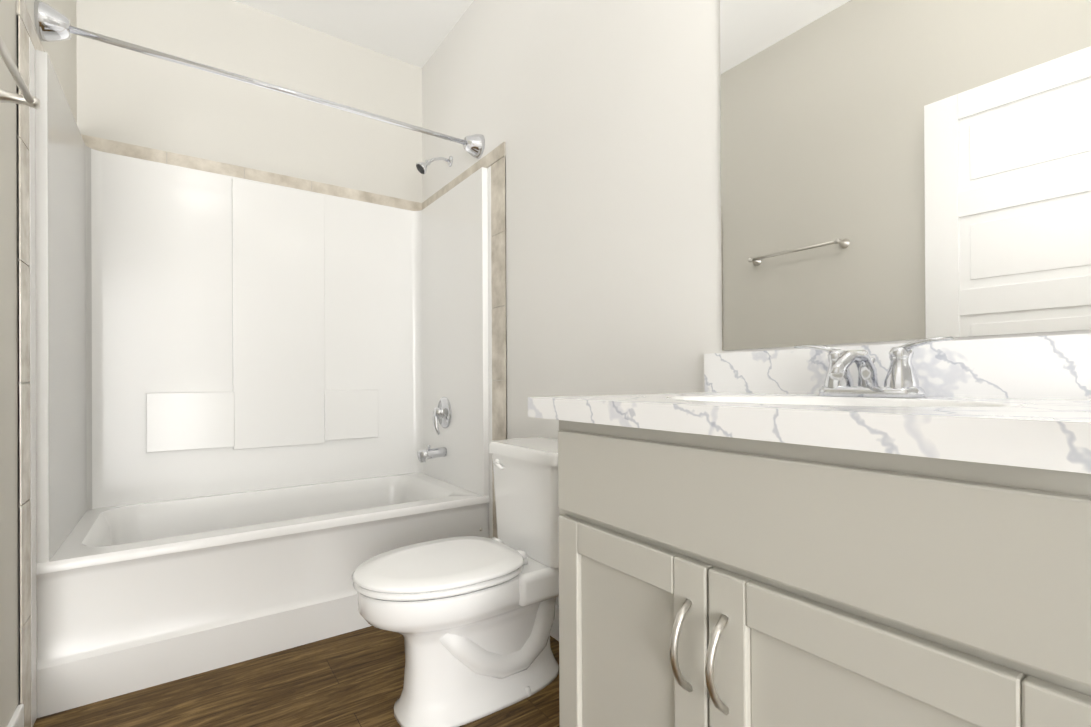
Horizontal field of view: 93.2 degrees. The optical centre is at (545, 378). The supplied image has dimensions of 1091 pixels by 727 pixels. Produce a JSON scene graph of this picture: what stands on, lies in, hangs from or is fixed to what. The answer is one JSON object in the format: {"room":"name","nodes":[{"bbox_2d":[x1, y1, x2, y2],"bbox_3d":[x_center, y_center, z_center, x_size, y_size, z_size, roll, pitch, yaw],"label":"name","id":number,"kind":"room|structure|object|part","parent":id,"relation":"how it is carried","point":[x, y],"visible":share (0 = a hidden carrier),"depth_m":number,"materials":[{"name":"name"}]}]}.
{"room":"bathroom","nodes":[
{"label":"bathroom","id":0,"kind":"room"},
{"bbox_2d":[0,0,76,726],"bbox_3d":[-0.937,-0.423,0.602,0.120,2.815,3.960,0,0,-35],"label":"wall","id":1,"kind":"structure","parent":0,"point":[62,55],"depth_m":1.31,"materials":[{"name":"paint"}]},
{"bbox_2d":[7,704,23,726],"bbox_3d":[-0.841,0.919,0.589,0.013,0.130,1.891,0,0,-35],"label":"baseboard","id":2,"kind":"structure","parent":1,"relation":"attached to","point":[17,719],"depth_m":1.32,"materials":[{"name":"white wood"}]},
{"bbox_2d":[0,35,40,108],"bbox_3d":[-1.099,-0.654,1.009,0.084,0.048,0.518,0,0,-35],"label":"towel rail","id":3,"kind":"object","parent":1,"relation":"attached to","point":[26,97],"visible":1,"depth_m":1.17,"materials":[{"name":"silver metal"}]},
{"bbox_2d":[16,0,83,726],"bbox_3d":[-1.671,-0.018,1.758,0.008,2.018,0.960,0,0,-35],"label":"trim","id":4,"kind":"structure","parent":1,"relation":"attached to","point":[26,32],"depth_m":1.39,"materials":[{"name":"beige tile"}]},
{"bbox_2d":[77,0,422,202],"bbox_3d":[-1.373,-0.416,2.643,1.516,2.815,0.120,0,0,-35],"label":"wall","id":5,"kind":"structure","parent":0,"point":[124,95],"depth_m":2.52,"materials":[{"name":"paint"}]},
{"bbox_2d":[84,135,419,210],"bbox_3d":[-1.340,-0.996,2.592,1.516,0.061,0.008,0,0,-35],"label":"trim","id":6,"kind":"structure","parent":5,"relation":"attached to","point":[100,144],"depth_m":2.49,"materials":[{"name":"beige tile"}]},
{"bbox_2d":[33,626,559,726],"bbox_3d":[-0.261,1.032,1.070,1.756,0.100,3.960,0,0,-35],"label":"floor","id":7,"kind":"structure","parent":0,"point":[355,678],"depth_m":1.60,"materials":[{"name":"brown wood"}]},
{"bbox_2d":[28,37,492,726],"bbox_3d":[-1.085,0.011,2.236,1.514,1.955,0.867,0,0,-35],"label":"bathtub","id":8,"kind":"object","parent":7,"relation":"on","point":[260,419],"visible":0.98,"depth_m":2.29,"materials":[{"name":"white plastic"}]},
{"bbox_3d":[-0.585,0.382,2.655,0.146,0.084,0.058,0,0,-35],"label":"spout","id":9,"kind":"part","parent":8,"relation":"part of","materials":[{"name":"silver metal"}]},
{"bbox_2d":[352,437,558,726],"bbox_3d":[-0.213,0.605,1.631,0.765,0.756,0.428,0,0,-35],"label":"toilet","id":10,"kind":"object","parent":7,"relation":"on","point":[470,619],"visible":0.98,"depth_m":1.53,"materials":[{"name":"white ceramic"}]},
{"bbox_3d":[-0.318,0.564,1.558,0.508,0.042,0.402,0,0,-35],"label":"seat","id":11,"kind":"part","parent":10,"relation":"part of","materials":[{"name":"white plastic"}]},
{"bbox_3d":[-0.165,0.298,1.806,0.029,0.028,0.080,0,0,-35],"label":"lever","id":12,"kind":"part","parent":10,"relation":"part of","materials":[{"name":"white plastic"}]},
{"bbox_3d":[0.001,0.405,1.783,0.239,0.358,0.428,0,0,-35],"label":"tank","id":13,"kind":"part","parent":10,"relation":"part of","materials":[{"name":"white ceramic"}]},
{"bbox_2d":[528,333,1090,726],"bbox_3d":[0.435,0.454,0.868,0.602,1.048,0.830,0,0,-35],"label":"bathroom vanity","id":14,"kind":"object","parent":7,"relation":"on","point":[890,535],"visible":1,"depth_m":0.62,"materials":[{"name":"paint"}]},
{"bbox_3d":[0.209,0.381,0.704,0.043,0.133,0.071,0,0,-35],"label":"handle","id":15,"kind":"part","parent":14,"relation":"part of","materials":[{"name":"silver metal"}]},
{"bbox_2d":[794,336,952,397],"bbox_3d":[0.573,-0.018,0.953,0.164,0.104,0.272,0,0,-35],"label":"faucet","id":16,"kind":"object","parent":14,"relation":"on","point":[901,380],"depth_m":0.94,"materials":[{"name":"silver metal"}]},
{"bbox_2d":[233,0,473,67],"bbox_3d":[-0.276,-1.883,1.076,1.756,0.100,3.960,0,0,-35],"label":"ceiling","id":17,"kind":"structure","parent":0,"point":[414,32],"depth_m":2.62,"materials":[{"name":"paint"}]},
{"bbox_2d":[422,0,1090,604],"bbox_3d":[0.401,-0.428,1.544,0.120,2.815,3.960,0,0,-35],"label":"wall","id":18,"kind":"structure","parent":0,"point":[602,118],"depth_m":1.76,"materials":[{"name":"paint"}]},
{"bbox_2d":[34,0,484,158],"bbox_3d":[-0.934,-1.101,2.014,1.515,0.110,0.110,0,0,-35],"label":"rail","id":19,"kind":"object","parent":18,"relation":"attached to","point":[52,24],"visible":1,"depth_m":1.80,"materials":[{"name":"silver metal"}]},
{"bbox_2d":[416,156,452,173],"bbox_3d":[-0.576,-1.108,2.658,0.188,0.127,0.064,0,0,-35],"label":"shower head","id":20,"kind":"object","parent":18,"relation":"attached to","point":[421,167],"visible":1,"depth_m":2.63},
{"bbox_2d":[420,142,506,537],"bbox_3d":[-0.443,-0.023,2.633,0.008,2.018,0.944,0,0,-35],"label":"trim","id":21,"kind":"structure","parent":18,"relation":"attached to","point":[496,158],"depth_m":2.30,"materials":[{"name":"beige tile"}]},
{"bbox_2d":[550,603,558,640],"bbox_3d":[0.134,0.916,1.814,0.013,0.130,1.042,0,0,-35],"label":"baseboard","id":22,"kind":"structure","parent":18,"relation":"attached to","point":[554,632],"depth_m":1.94,"materials":[{"name":"white wood"}]},
{"bbox_2d":[720,0,1090,350],"bbox_3d":[0.683,-0.649,1.031,0.006,1.148,0.774,0,0,-35],"label":"mirror","id":23,"kind":"object","parent":18,"relation":"attached to","point":[895,170],"visible":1,"depth_m":1.01,"materials":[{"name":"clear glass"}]}
]}

